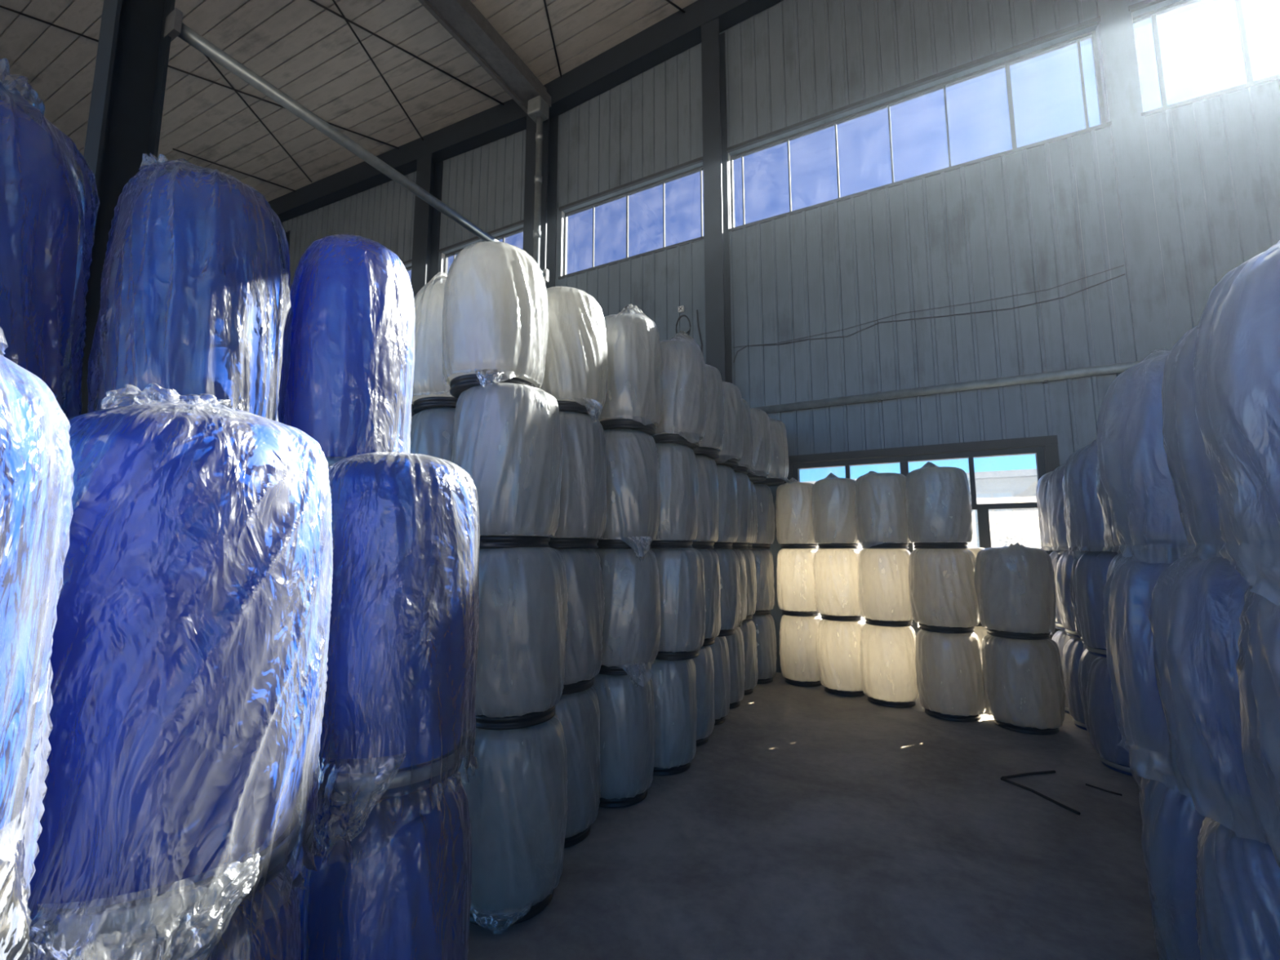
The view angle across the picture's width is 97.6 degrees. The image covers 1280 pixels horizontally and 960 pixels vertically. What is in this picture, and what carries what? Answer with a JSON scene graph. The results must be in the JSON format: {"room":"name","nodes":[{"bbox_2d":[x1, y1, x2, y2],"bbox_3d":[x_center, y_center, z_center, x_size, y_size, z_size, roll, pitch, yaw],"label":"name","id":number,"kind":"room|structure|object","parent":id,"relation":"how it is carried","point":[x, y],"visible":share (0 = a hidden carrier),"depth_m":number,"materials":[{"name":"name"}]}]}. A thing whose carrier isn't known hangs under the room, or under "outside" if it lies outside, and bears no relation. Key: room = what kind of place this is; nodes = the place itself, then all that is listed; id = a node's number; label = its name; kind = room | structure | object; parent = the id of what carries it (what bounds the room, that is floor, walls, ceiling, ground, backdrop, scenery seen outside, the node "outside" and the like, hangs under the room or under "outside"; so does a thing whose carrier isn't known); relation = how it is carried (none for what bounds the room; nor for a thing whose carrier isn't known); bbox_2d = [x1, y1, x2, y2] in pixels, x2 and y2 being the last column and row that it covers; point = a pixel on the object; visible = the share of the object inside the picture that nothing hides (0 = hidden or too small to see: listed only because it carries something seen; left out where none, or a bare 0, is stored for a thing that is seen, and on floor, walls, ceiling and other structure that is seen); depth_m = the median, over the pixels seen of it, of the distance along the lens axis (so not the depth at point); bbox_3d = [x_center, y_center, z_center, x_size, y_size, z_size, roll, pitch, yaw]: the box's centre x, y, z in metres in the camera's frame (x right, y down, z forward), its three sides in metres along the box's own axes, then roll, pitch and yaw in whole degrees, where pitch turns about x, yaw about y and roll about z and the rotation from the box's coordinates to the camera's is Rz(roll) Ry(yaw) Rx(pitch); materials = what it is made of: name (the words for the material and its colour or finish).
{"room":"warehouse","nodes":[
{"label":"warehouse","id":0,"kind":"room"},
{"bbox_2d":[0,0,697,201],"bbox_3d":[-3.339,-8.393,3.815,28.100,1.071,14.300,-4,-8,28],"label":"ceiling","id":1,"kind":"structure","parent":0,"point":[304,50],"depth_m":9.92,"materials":[{"name":"metal"}]},
{"bbox_2d":[267,98,526,226],"bbox_3d":[-7.048,-6.845,13.069,12.080,1.171,0.270,-4,-8,28],"label":"beam","id":2,"kind":"structure","parent":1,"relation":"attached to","point":[499,122],"depth_m":11.73,"materials":[{"name":"metal"}]},
{"bbox_2d":[417,0,551,115],"bbox_3d":[-4.910,-7.486,4.269,0.480,0.400,13.200,-4,-8,28],"label":"rafter","id":3,"kind":"object","parent":1,"relation":"attached to","point":[463,20],"visible":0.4,"depth_m":8.81,"materials":[{"name":"grey metal"}]},
{"bbox_2d":[543,0,782,119],"bbox_3d":[5.076,-7.735,6.601,15.380,1.362,0.270,-4,-8,28],"label":"beam","id":4,"kind":"structure","parent":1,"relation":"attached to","point":[678,32],"depth_m":9.12,"materials":[{"name":"metal"}]},
{"bbox_2d":[273,0,1279,672],"bbox_3d":[-0.155,-2.760,9.081,27.500,10.893,0.168,-4,-8,28],"label":"wall","id":5,"kind":"structure","parent":0,"point":[1046,216],"depth_m":7.14,"materials":[{"name":"metal"}]},
{"bbox_2d":[558,156,704,279],"bbox_3d":[-0.172,-4.239,9.167,2.840,1.330,0.050,-4,-8,28],"label":"trim","id":6,"kind":"structure","parent":5,"relation":"attached to","point":[698,160],"depth_m":9.13,"materials":[{"name":"metal"}]},
{"bbox_2d":[560,165,702,275],"bbox_3d":[-0.124,-4.224,9.254,2.800,1.240,0.140,-4,-8,28],"label":"window","id":7,"kind":"structure","parent":5,"relation":"in","point":[564,215],"depth_m":9.40,"materials":[{"name":"metal"}]},
{"bbox_2d":[728,30,1106,228],"bbox_3d":[3.309,-4.449,7.419,4.420,1.240,0.140,-4,-8,28],"label":"window","id":8,"kind":"structure","parent":5,"relation":"in","point":[1092,35],"depth_m":7.15,"materials":[{"name":"metal"}]},
{"bbox_2d":[725,16,1111,231],"bbox_3d":[3.262,-4.465,7.332,4.460,1.330,0.050,-4,-8,28],"label":"trim","id":9,"kind":"structure","parent":5,"relation":"attached to","point":[1094,21],"depth_m":7.11,"materials":[{"name":"metal"}]},
{"bbox_2d":[783,435,1061,630],"bbox_3d":[3.237,0.746,6.689,3.000,2.310,0.080,-4,-8,28],"label":"trim","id":10,"kind":"structure","parent":5,"relation":"attached to","point":[1050,443],"depth_m":6.61,"materials":[{"name":"metal"}]},
{"bbox_2d":[792,445,1060,639],"bbox_3d":[3.280,0.755,6.767,2.760,2.110,0.100,-4,-8,28],"label":"window","id":11,"kind":"structure","parent":5,"relation":"in","point":[983,517],"depth_m":6.50,"materials":[{"name":"metal"}]},
{"bbox_2d":[753,357,1166,413],"bbox_3d":[6.520,-1.274,5.130,11.800,0.120,0.125,-4,-8,28],"label":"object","id":12,"kind":"object","parent":5,"relation":"attached to","point":[1044,377],"visible":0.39,"depth_m":6.56,"materials":[{"name":"grey metal"}]},
{"bbox_2d":[1096,0,1171,360],"bbox_3d":[5.345,-2.491,5.971,0.280,9.600,0.030,-4,-8,28],"label":"steel column","id":13,"kind":"structure","parent":5,"relation":"attached to","point":[1147,296],"depth_m":6.05,"materials":[{"name":"metal"}]},
{"bbox_2d":[1131,0,1253,111],"bbox_3d":[7.369,-4.715,5.250,4.220,1.240,0.140,-4,-8,28],"label":"window","id":14,"kind":"structure","parent":5,"relation":"in","point":[1154,13],"depth_m":6.13,"materials":[{"name":"metal"}]},
{"bbox_2d":[1128,0,1279,116],"bbox_3d":[7.321,-4.731,5.163,4.260,1.330,0.050,-4,-8,28],"label":"trim","id":15,"kind":"structure","parent":5,"relation":"attached to","point":[1145,3],"depth_m":5.89,"materials":[{"name":"metal"}]},
{"bbox_2d":[467,672,1174,959],"bbox_3d":[-3.386,2.038,2.445,28.100,0.250,14.100,-4,-8,28],"label":"floor","id":16,"kind":"structure","parent":0,"point":[810,823],"depth_m":3.00,"materials":[{"name":"concrete"}]},
{"bbox_2d":[47,0,175,462],"bbox_3d":[-4.274,-2.534,4.598,0.460,9.350,0.360,-4,-8,28],"label":"steel column","id":17,"kind":"structure","parent":16,"relation":"on","point":[129,86],"depth_m":4.61,"materials":[{"name":"metal"}]},
{"bbox_2d":[163,8,548,282],"bbox_3d":[-2.819,-3.655,7.076,0.180,0.200,5.170,-4,-8,28],"label":"pipe","id":18,"kind":"object","parent":17,"relation":"attached to","point":[174,26],"visible":0.81,"depth_m":5.79,"materials":[{"name":"grey metal"}]},
{"bbox_2d":[19,866,301,959],"bbox_3d":[-0.863,1.219,0.960,0.467,1.010,0.462,-4,-8,28],"label":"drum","id":19,"kind":"object","parent":16,"relation":"on","point":[275,922],"visible":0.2,"depth_m":0.98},
{"bbox_2d":[22,382,333,959],"bbox_3d":[-0.864,0.392,1.057,0.499,1.122,0.487,-1,-7,10],"label":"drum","id":20,"kind":"object","parent":19,"relation":"on","point":[187,659],"visible":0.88,"depth_m":0.91,"materials":[{"name":"plastic"}]},
{"bbox_2d":[286,772,471,959],"bbox_3d":[-0.686,1.282,1.466,0.460,1.012,0.465,4,-8,-32],"label":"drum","id":21,"kind":"object","parent":16,"relation":"on","point":[406,895],"visible":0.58,"depth_m":1.35,"materials":[{"name":"plastic"}]},
{"bbox_2d":[296,451,479,863],"bbox_3d":[-0.689,0.418,1.564,0.473,0.991,0.489,-4,-8,28],"label":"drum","id":22,"kind":"object","parent":21,"relation":"on","point":[402,651],"visible":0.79,"depth_m":1.40,"materials":[{"name":"plastic"}]},
{"bbox_2d":[403,152,443,451],"bbox_3d":[-4.330,-1.851,10.975,0.580,9.550,0.300,-4,-8,28],"label":"steel column","id":23,"kind":"structure","parent":16,"relation":"on","point":[426,232],"depth_m":11.32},
{"bbox_2d":[452,714,567,936],"bbox_3d":[-0.620,1.529,2.644,0.551,0.815,0.543,6,-9,-41],"label":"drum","id":24,"kind":"object","parent":16,"relation":"on","point":[517,794],"visible":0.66,"depth_m":2.44,"materials":[{"name":"plastic"}]},
{"bbox_2d":[466,546,568,729],"bbox_3d":[-0.630,0.732,2.748,0.547,0.808,0.544,-4,-8,28],"label":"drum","id":25,"kind":"object","parent":24,"relation":"on","point":[523,596],"visible":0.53,"depth_m":2.54,"materials":[{"name":"plastic"}]},
{"bbox_2d":[451,382,562,548],"bbox_3d":[-0.676,-0.057,2.870,0.551,0.812,0.551,-4,-8,32],"label":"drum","id":26,"kind":"object","parent":25,"relation":"on","point":[508,439],"visible":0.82,"depth_m":2.67,"materials":[{"name":"plastic"}]},
{"bbox_2d":[442,240,548,399],"bbox_3d":[-0.776,-0.827,3.018,0.554,0.892,0.540,-3,-8,25],"label":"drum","id":27,"kind":"object","parent":26,"relation":"on","point":[495,312],"visible":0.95,"depth_m":2.82,"materials":[{"name":"plastic"}]},
{"bbox_2d":[527,95,548,266],"bbox_3d":[-1.773,-1.968,9.208,0.280,9.310,0.270,-4,-8,28],"label":"downpipe","id":28,"kind":"object","parent":16,"relation":"on","point":[537,107],"visible":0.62,"depth_m":9.61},
{"bbox_2d":[522,107,558,288],"bbox_3d":[-1.768,-2.019,9.606,0.660,9.550,0.300,-4,-8,28],"label":"steel column","id":29,"kind":"structure","parent":16,"relation":"on","point":[550,126],"depth_m":9.91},
{"bbox_2d":[555,685,601,848],"bbox_3d":[-0.504,1.601,3.245,0.552,0.812,0.553,4,-8,-30],"label":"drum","id":30,"kind":"object","parent":16,"relation":"on","point":[578,713],"visible":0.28,"depth_m":3.09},
{"bbox_2d":[554,548,604,694],"bbox_3d":[-0.498,0.805,3.336,0.562,0.808,0.559,-4,-8,28],"label":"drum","id":31,"kind":"object","parent":30,"relation":"on","point":[585,592],"visible":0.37,"depth_m":3.18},
{"bbox_2d":[548,411,606,548],"bbox_3d":[-0.478,0.010,3.428,0.548,0.808,0.551,-4,-8,28],"label":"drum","id":32,"kind":"object","parent":31,"relation":"on","point":[583,495],"visible":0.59,"depth_m":3.24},
{"bbox_2d":[540,286,608,422],"bbox_3d":[-0.474,-0.758,3.515,0.552,0.898,0.548,-4,-8,28],"label":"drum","id":33,"kind":"object","parent":32,"relation":"on","point":[576,369],"visible":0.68,"depth_m":3.31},
{"bbox_2d":[592,671,655,808],"bbox_3d":[-0.171,1.660,3.739,0.537,0.808,0.540,-4,-8,28],"label":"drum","id":34,"kind":"object","parent":16,"relation":"on","point":[627,710],"visible":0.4,"depth_m":3.53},
{"bbox_2d":[591,548,660,686],"bbox_3d":[-0.133,0.896,3.803,0.576,0.877,0.545,-4,-8,28],"label":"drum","id":35,"kind":"object","parent":34,"relation":"on","point":[631,627],"visible":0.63,"depth_m":3.60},
{"bbox_2d":[596,428,660,561],"bbox_3d":[-0.139,0.113,3.903,0.553,0.896,0.562,1,-7,-9],"label":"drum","id":36,"kind":"object","parent":35,"relation":"on","point":[633,513],"visible":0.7,"depth_m":3.69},
{"bbox_2d":[597,303,662,435],"bbox_3d":[-0.109,-0.802,4.001,0.541,0.967,0.544,3,-8,-26],"label":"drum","id":37,"kind":"object","parent":36,"relation":"on","point":[633,402],"visible":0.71,"depth_m":3.78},
{"bbox_2d":[648,658,697,775],"bbox_3d":[0.158,1.721,4.234,0.545,0.808,0.556,-4,-8,28],"label":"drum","id":38,"kind":"object","parent":16,"relation":"on","point":[673,682],"visible":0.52,"depth_m":4.02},
{"bbox_2d":[648,547,705,660],"bbox_3d":[0.228,0.924,4.296,0.549,0.812,0.544,-6,-9,39],"label":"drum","id":39,"kind":"object","parent":38,"relation":"on","point":[681,571],"visible":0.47,"depth_m":4.08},
{"bbox_2d":[649,442,698,548],"bbox_3d":[0.185,0.133,4.412,0.550,0.812,0.543,-4,-8,28],"label":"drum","id":40,"kind":"object","parent":39,"relation":"on","point":[678,476],"visible":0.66,"depth_m":4.20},
{"bbox_2d":[652,330,706,448],"bbox_3d":[0.258,-0.727,4.484,0.556,0.965,0.560,-1,-7,6],"label":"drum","id":41,"kind":"object","parent":40,"relation":"on","point":[684,405],"visible":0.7,"depth_m":4.27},
{"bbox_2d":[692,645,715,746],"bbox_3d":[0.357,1.791,4.789,0.550,0.812,0.556,-5,-9,37],"label":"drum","id":42,"kind":"object","parent":16,"relation":"on","point":[704,663],"visible":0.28,"depth_m":4.63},
{"bbox_2d":[695,548,720,646],"bbox_3d":[0.418,0.993,4.855,0.550,0.812,0.556,-6,-9,40],"label":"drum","id":43,"kind":"object","parent":42,"relation":"on","point":[711,562],"visible":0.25,"depth_m":4.71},
{"bbox_2d":[691,454,719,548],"bbox_3d":[0.423,0.196,4.946,0.538,0.808,0.552,-1,-7,5],"label":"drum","id":44,"kind":"object","parent":43,"relation":"on","point":[708,514],"visible":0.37,"depth_m":4.76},
{"bbox_2d":[692,364,724,459],"bbox_3d":[0.481,-0.638,5.021,0.554,0.890,0.546,-1,-7,6],"label":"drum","id":45,"kind":"object","parent":44,"relation":"on","point":[710,446],"visible":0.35,"depth_m":4.84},
{"bbox_2d":[701,17,732,383],"bbox_3d":[1.129,-2.209,8.058,0.440,9.550,0.300,-4,-8,28],"label":"steel column","id":46,"kind":"structure","parent":16,"relation":"on","point":[715,162],"depth_m":8.20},
{"bbox_2d":[709,635,729,725],"bbox_3d":[0.582,1.856,5.335,0.538,0.808,0.552,3,-7,-21],"label":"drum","id":47,"kind":"object","parent":16,"relation":"on","point":[719,648],"visible":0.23,"depth_m":5.17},
{"bbox_2d":[711,548,741,636],"bbox_3d":[0.675,1.056,5.385,0.570,0.808,0.568,-6,-9,41],"label":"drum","id":48,"kind":"object","parent":47,"relation":"on","point":[730,585],"visible":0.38,"depth_m":5.20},
{"bbox_2d":[712,464,737,548],"bbox_3d":[0.671,0.263,5.476,0.556,0.812,0.550,7,-10,-43],"label":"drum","id":49,"kind":"object","parent":48,"relation":"on","point":[727,487],"visible":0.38,"depth_m":5.30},
{"bbox_2d":[714,381,743,467],"bbox_3d":[0.742,-0.559,5.541,0.553,0.861,0.550,4,-8,-31],"label":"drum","id":50,"kind":"object","parent":49,"relation":"on","point":[731,454],"visible":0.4,"depth_m":5.35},
{"bbox_2d":[724,626,744,709],"bbox_3d":[0.817,1.922,5.873,0.552,0.808,0.538,-3,-8,23],"label":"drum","id":51,"kind":"object","parent":16,"relation":"on","point":[735,642],"visible":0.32,"depth_m":5.69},
{"bbox_2d":[730,548,746,627],"bbox_3d":[0.849,1.127,5.944,0.554,0.812,0.542,-6,-9,42],"label":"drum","id":52,"kind":"object","parent":51,"relation":"on","point":[743,577],"visible":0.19,"depth_m":5.85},
{"bbox_2d":[731,471,753,548],"bbox_3d":[0.928,0.328,5.999,0.550,0.812,0.556,3,-8,-25],"label":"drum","id":53,"kind":"object","parent":52,"relation":"on","point":[744,511],"visible":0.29,"depth_m":5.82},
{"bbox_2d":[731,398,755,474],"bbox_3d":[0.946,-0.492,6.092,0.550,0.861,0.553,2,-7,-16],"label":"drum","id":54,"kind":"object","parent":53,"relation":"on","point":[745,463],"visible":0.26,"depth_m":5.94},
{"bbox_2d":[739,620,757,695],"bbox_3d":[1.058,1.987,6.384,0.550,0.812,0.556,0,-7,-3],"label":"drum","id":55,"kind":"object","parent":16,"relation":"on","point":[748,628],"visible":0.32,"depth_m":6.22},
{"bbox_2d":[738,548,756,621],"bbox_3d":[1.073,1.191,6.487,0.538,0.808,0.552,2,-7,-13],"label":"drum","id":56,"kind":"object","parent":55,"relation":"on","point":[749,557],"visible":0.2,"depth_m":6.33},
{"bbox_2d":[747,480,757,548],"bbox_3d":[1.083,0.397,6.579,0.570,0.808,0.568,-6,-9,42],"label":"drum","id":57,"kind":"object","parent":56,"relation":"on","point":[753,495],"visible":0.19,"depth_m":6.51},
{"bbox_2d":[746,408,771,481],"bbox_3d":[1.255,-0.427,6.577,0.554,0.850,0.556,1,-7,-8],"label":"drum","id":58,"kind":"object","parent":57,"relation":"on","point":[762,445],"visible":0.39,"depth_m":6.38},
{"bbox_2d":[751,614,776,684],"bbox_3d":[1.401,2.051,6.924,0.552,0.808,0.538,-3,-8,25],"label":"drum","id":59,"kind":"object","parent":16,"relation":"on","point":[766,638],"visible":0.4,"depth_m":6.71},
{"bbox_2d":[749,548,774,615],"bbox_3d":[1.399,1.258,7.013,0.550,0.812,0.556,-2,-7,13],"label":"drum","id":60,"kind":"object","parent":59,"relation":"on","point":[763,557],"visible":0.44,"depth_m":6.82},
{"bbox_2d":[751,484,775,548],"bbox_3d":[1.421,0.463,7.105,0.542,0.812,0.554,-5,-9,35],"label":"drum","id":61,"kind":"object","parent":60,"relation":"on","point":[765,505],"visible":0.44,"depth_m":6.90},
{"bbox_2d":[751,417,790,486],"bbox_3d":[1.597,-0.367,7.109,0.550,0.861,0.553,1,-7,-7],"label":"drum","id":62,"kind":"object","parent":61,"relation":"on","point":[779,468],"visible":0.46,"depth_m":6.90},
{"bbox_2d":[779,614,822,686],"bbox_3d":[1.976,2.038,6.798,0.547,0.812,0.538,6,-9,-40],"label":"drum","id":63,"kind":"object","parent":16,"relation":"on","point":[797,634],"visible":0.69,"depth_m":6.60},
{"bbox_2d":[776,548,819,616],"bbox_3d":[1.975,1.245,6.908,0.556,0.812,0.550,-3,-8,23],"label":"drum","id":64,"kind":"object","parent":63,"relation":"on","point":[796,587],"visible":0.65,"depth_m":6.71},
{"bbox_2d":[775,477,817,548],"bbox_3d":[1.976,0.412,7.005,0.554,0.890,0.546,2,-7,-17],"label":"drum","id":65,"kind":"object","parent":64,"relation":"on","point":[793,501],"visible":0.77,"depth_m":6.80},
{"bbox_2d":[817,618,866,696],"bbox_3d":[2.310,1.983,6.352,0.561,0.812,0.567,-5,-9,36],"label":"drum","id":66,"kind":"object","parent":16,"relation":"on","point":[838,655],"visible":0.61,"depth_m":6.16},
{"bbox_2d":[813,548,862,621],"bbox_3d":[2.304,1.189,6.465,0.568,0.808,0.570,0,-7,3],"label":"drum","id":67,"kind":"object","parent":66,"relation":"on","point":[835,571],"visible":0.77,"depth_m":6.26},
{"bbox_2d":[812,472,859,548],"bbox_3d":[2.304,0.358,6.568,0.554,0.890,0.546,5,-9,-35],"label":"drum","id":68,"kind":"object","parent":67,"relation":"on","point":[833,508],"visible":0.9,"depth_m":6.37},
{"bbox_2d":[859,622,918,707],"bbox_3d":[2.644,1.932,5.939,0.569,0.812,0.582,-1,-7,7],"label":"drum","id":69,"kind":"object","parent":16,"relation":"on","point":[889,678],"visible":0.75,"depth_m":5.74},
{"bbox_2d":[857,548,913,626],"bbox_3d":[2.659,1.137,6.030,0.584,0.812,0.562,4,-8,-28],"label":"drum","id":70,"kind":"object","parent":69,"relation":"on","point":[883,592],"visible":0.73,"depth_m":5.83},
{"bbox_2d":[854,471,911,548],"bbox_3d":[2.657,0.319,6.127,0.580,0.861,0.578,-5,-9,36],"label":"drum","id":71,"kind":"object","parent":70,"relation":"on","point":[880,501],"visible":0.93,"depth_m":5.92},
{"bbox_2d":[915,629,986,722],"bbox_3d":[3.035,1.876,5.481,0.606,0.812,0.583,7,-10,-44],"label":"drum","id":72,"kind":"object","parent":16,"relation":"on","point":[948,666],"visible":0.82,"depth_m":5.28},
{"bbox_2d":[908,548,981,633],"bbox_3d":[3.025,1.081,5.587,0.618,0.808,0.617,-5,-9,34],"label":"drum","id":73,"kind":"object","parent":72,"relation":"on","point":[943,595],"visible":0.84,"depth_m":5.39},
{"bbox_2d":[905,462,973,548],"bbox_3d":[3.031,0.252,5.700,0.600,0.890,0.592,0,-7,1],"label":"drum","id":74,"kind":"object","parent":73,"relation":"on","point":[938,499],"visible":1,"depth_m":5.49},
{"bbox_2d":[982,634,1066,734],"bbox_3d":[3.500,1.832,5.124,0.631,0.812,0.626,2,-7,-12],"label":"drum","id":75,"kind":"object","parent":16,"relation":"on","point":[1024,683],"visible":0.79,"depth_m":4.92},
{"bbox_2d":[973,542,1056,639],"bbox_3d":[3.493,1.016,5.225,0.615,0.857,0.623,5,-9,-36],"label":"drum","id":76,"kind":"object","parent":75,"relation":"on","point":[1016,585],"visible":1,"depth_m":5.02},
{"bbox_2d":[1052,629,1074,713],"bbox_3d":[4.399,1.883,5.540,0.530,0.812,0.532,4,-8,-28],"label":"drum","id":77,"kind":"object","parent":16,"relation":"on","point":[1060,637],"visible":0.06,"depth_m":5.55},
{"bbox_2d":[1049,548,1068,630],"bbox_3d":[4.395,1.087,5.621,0.531,0.812,0.531,-3,-7,20],"label":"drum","id":78,"kind":"object","parent":77,"relation":"on","point":[1055,557],"visible":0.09,"depth_m":5.61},
{"bbox_2d":[1035,471,1056,551],"bbox_3d":[4.398,0.322,5.736,0.545,0.917,0.536,5,-9,-37],"label":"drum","id":79,"kind":"object","parent":78,"relation":"on","point":[1041,491],"visible":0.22,"depth_m":5.80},
{"bbox_2d":[1062,637,1089,730],"bbox_3d":[4.160,1.825,5.060,0.530,0.812,0.532,-6,-9,42],"label":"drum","id":80,"kind":"object","parent":16,"relation":"on","point":[1073,651],"visible":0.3,"depth_m":5.09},
{"bbox_2d":[1055,548,1087,638],"bbox_3d":[4.160,1.030,5.151,0.534,0.811,0.549,-3,-8,26],"label":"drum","id":81,"kind":"object","parent":80,"relation":"on","point":[1064,569],"visible":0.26,"depth_m":5.18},
{"bbox_2d":[1046,464,1068,554],"bbox_3d":[4.168,0.248,5.273,0.549,0.951,0.553,-3,-7,20],"label":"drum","id":82,"kind":"object","parent":81,"relation":"on","point":[1055,496],"visible":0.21,"depth_m":5.30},
{"bbox_2d":[1086,656,1133,776],"bbox_3d":[3.654,1.712,4.145,0.542,0.811,0.543,0,-7,3],"label":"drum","id":83,"kind":"object","parent":16,"relation":"on","point":[1115,757],"visible":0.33,"depth_m":4.13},
{"bbox_2d":[1073,548,1130,657],"bbox_3d":[3.644,0.918,4.246,0.531,0.812,0.531,-2,-7,14],"label":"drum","id":84,"kind":"object","parent":83,"relation":"on","point":[1093,566],"visible":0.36,"depth_m":4.23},
{"bbox_2d":[1063,439,1113,551],"bbox_3d":[3.634,0.145,4.344,0.545,0.994,0.541,-5,-9,38],"label":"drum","id":85,"kind":"object","parent":84,"relation":"on","point":[1081,495],"visible":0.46,"depth_m":4.32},
{"bbox_2d":[1138,753,1231,959],"bbox_3d":[2.265,1.489,2.116,0.570,0.864,0.545,3,-8,-23],"label":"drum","id":86,"kind":"object","parent":16,"relation":"on","point":[1177,823],"visible":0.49,"depth_m":2.15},
{"bbox_2d":[1102,548,1210,772],"bbox_3d":[2.248,0.724,2.252,0.567,0.912,0.558,-3,-8,21],"label":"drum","id":87,"kind":"object","parent":86,"relation":"on","point":[1130,593],"visible":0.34,"depth_m":2.28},
{"bbox_2d":[1096,348,1205,563],"bbox_3d":[2.275,-0.118,2.335,0.574,0.919,0.582,-4,-8,28],"label":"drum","id":88,"kind":"object","parent":87,"relation":"on","point":[1145,491],"visible":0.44,"depth_m":2.32,"materials":[{"name":"plastic"}]},
{"bbox_2d":[1194,804,1279,959],"bbox_3d":[2.038,1.433,1.671,0.577,0.860,0.542,-1,-7,6],"label":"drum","id":89,"kind":"object","parent":16,"relation":"on","point":[1245,899],"visible":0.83,"depth_m":1.73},
{"bbox_2d":[1148,548,1279,843],"bbox_3d":[2.018,0.640,1.768,0.573,0.864,0.569,6,-9,-39],"label":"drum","id":90,"kind":"object","parent":89,"relation":"on","point":[1206,606],"visible":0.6,"depth_m":1.79,"materials":[{"name":"plastic"}]},
{"bbox_2d":[1161,308,1256,570],"bbox_3d":[2.090,-0.177,1.837,0.574,0.936,0.544,-3,-8,25],"label":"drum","id":91,"kind":"object","parent":90,"relation":"on","point":[1195,485],"visible":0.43,"depth_m":1.94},
{"bbox_3d":[-1.134,1.383,1.976,0.477,0.937,0.495,5,-8,-34],"label":"drum","id":92,"kind":"object","parent":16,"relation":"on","visible":0},
{"bbox_3d":[-1.134,0.465,2.096,0.524,0.937,0.514,-6,-9,39],"label":"drum","id":93,"kind":"object","parent":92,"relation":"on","visible":0},
{"bbox_2d":[280,234,415,471],"bbox_3d":[-1.138,-0.451,2.204,0.464,1.036,0.459,5,-8,-33],"label":"bale","id":94,"kind":"object","parent":93,"relation":"on","point":[349,387],"visible":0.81,"depth_m":2.04},
{"bbox_3d":[-1.787,1.293,1.248,0.514,0.937,0.524,-4,-8,31],"label":"drum","id":95,"kind":"object","parent":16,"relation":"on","visible":0},
{"bbox_3d":[-1.793,0.375,1.356,0.498,0.937,0.507,-2,-7,15],"label":"drum","id":96,"kind":"object","parent":95,"relation":"on","visible":0},
{"bbox_2d":[0,57,99,448],"bbox_3d":[-1.786,-0.544,1.463,0.518,1.181,0.535,3,-8,-25],"label":"bale","id":97,"kind":"object","parent":96,"relation":"on","point":[42,268],"visible":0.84,"depth_m":1.50},
{"bbox_3d":[-1.123,1.591,3.159,0.558,0.812,0.560,5,-9,-37],"label":"drum","id":98,"kind":"object","parent":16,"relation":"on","visible":0},
{"bbox_3d":[-1.130,0.796,3.249,0.565,0.812,0.554,-5,-9,37],"label":"drum","id":99,"kind":"object","parent":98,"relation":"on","visible":0},
{"bbox_2d":[404,407,460,462],"bbox_3d":[-1.128,0.002,3.344,0.550,0.812,0.555,6,-9,-39],"label":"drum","id":100,"kind":"object","parent":99,"relation":"on","point":[431,432],"visible":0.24,"depth_m":3.15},
{"bbox_2d":[411,271,462,413],"bbox_3d":[-1.141,-0.825,3.444,0.556,0.879,0.556,5,-8,-33],"label":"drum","id":101,"kind":"object","parent":100,"relation":"on","point":[430,389],"visible":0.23,"depth_m":3.20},
{"bbox_3d":[-0.952,1.161,0.477,0.464,1.012,0.466,-4,-8,28],"label":"drum","id":102,"kind":"object","parent":16,"relation":"on","visible":0},
{"bbox_2d":[0,326,74,959],"bbox_3d":[-0.947,0.387,0.562,0.493,1.262,0.489,-6,-9,38],"label":"bale","id":103,"kind":"object","parent":102,"relation":"on","point":[26,527],"visible":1,"depth_m":0.70},
{"bbox_3d":[-1.426,0.416,1.693,0.498,0.937,0.505,-3,-8,22],"label":"drum","id":104,"kind":"object","parent":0,"visible":0},
{"bbox_2d":[86,152,293,432],"bbox_3d":[-1.422,-0.497,1.815,0.508,1.098,0.494,-7,-10,44],"label":"bale","id":105,"kind":"object","parent":104,"relation":"on","point":[193,299],"visible":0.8,"depth_m":1.68},
{"bbox_3d":[1.838,1.376,1.194,0.576,0.864,0.546,-4,-8,28],"label":"drum","id":106,"kind":"object","parent":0,"visible":0},
{"bbox_2d":[1235,560,1279,868],"bbox_3d":[1.823,0.582,1.298,0.583,0.863,0.557,0,-7,-2],"label":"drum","id":107,"kind":"object","parent":106,"relation":"on","point":[1260,746],"visible":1,"depth_m":1.51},
{"bbox_2d":[1192,240,1279,588],"bbox_3d":[1.812,-0.182,1.411,0.568,1.036,0.558,4,-8,-32],"label":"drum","id":108,"kind":"object","parent":107,"relation":"on","point":[1246,340],"visible":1,"depth_m":1.49,"materials":[{"name":"plastic"}]},
{"label":"outside","id":109,"kind":"structure","parent":0,"visible":0},
{"bbox_2d":[819,612,1050,631],"bbox_3d":[2.370,2.507,4.128,120.000,0.230,150.000,-4,-8,28],"label":"ground","id":110,"kind":"structure","parent":109,"point":[862,618],"depth_m":14.81,"materials":[{"name":"concrete"}]},
{"bbox_2d":[800,468,1041,551],"bbox_3d":[10.972,2.462,22.352,46.600,4.300,8.600,-4,-8,28],"label":"building","id":111,"kind":"structure","parent":110,"relation":"on","point":[1007,526],"depth_m":17.59,"materials":[{"name":"metal"}]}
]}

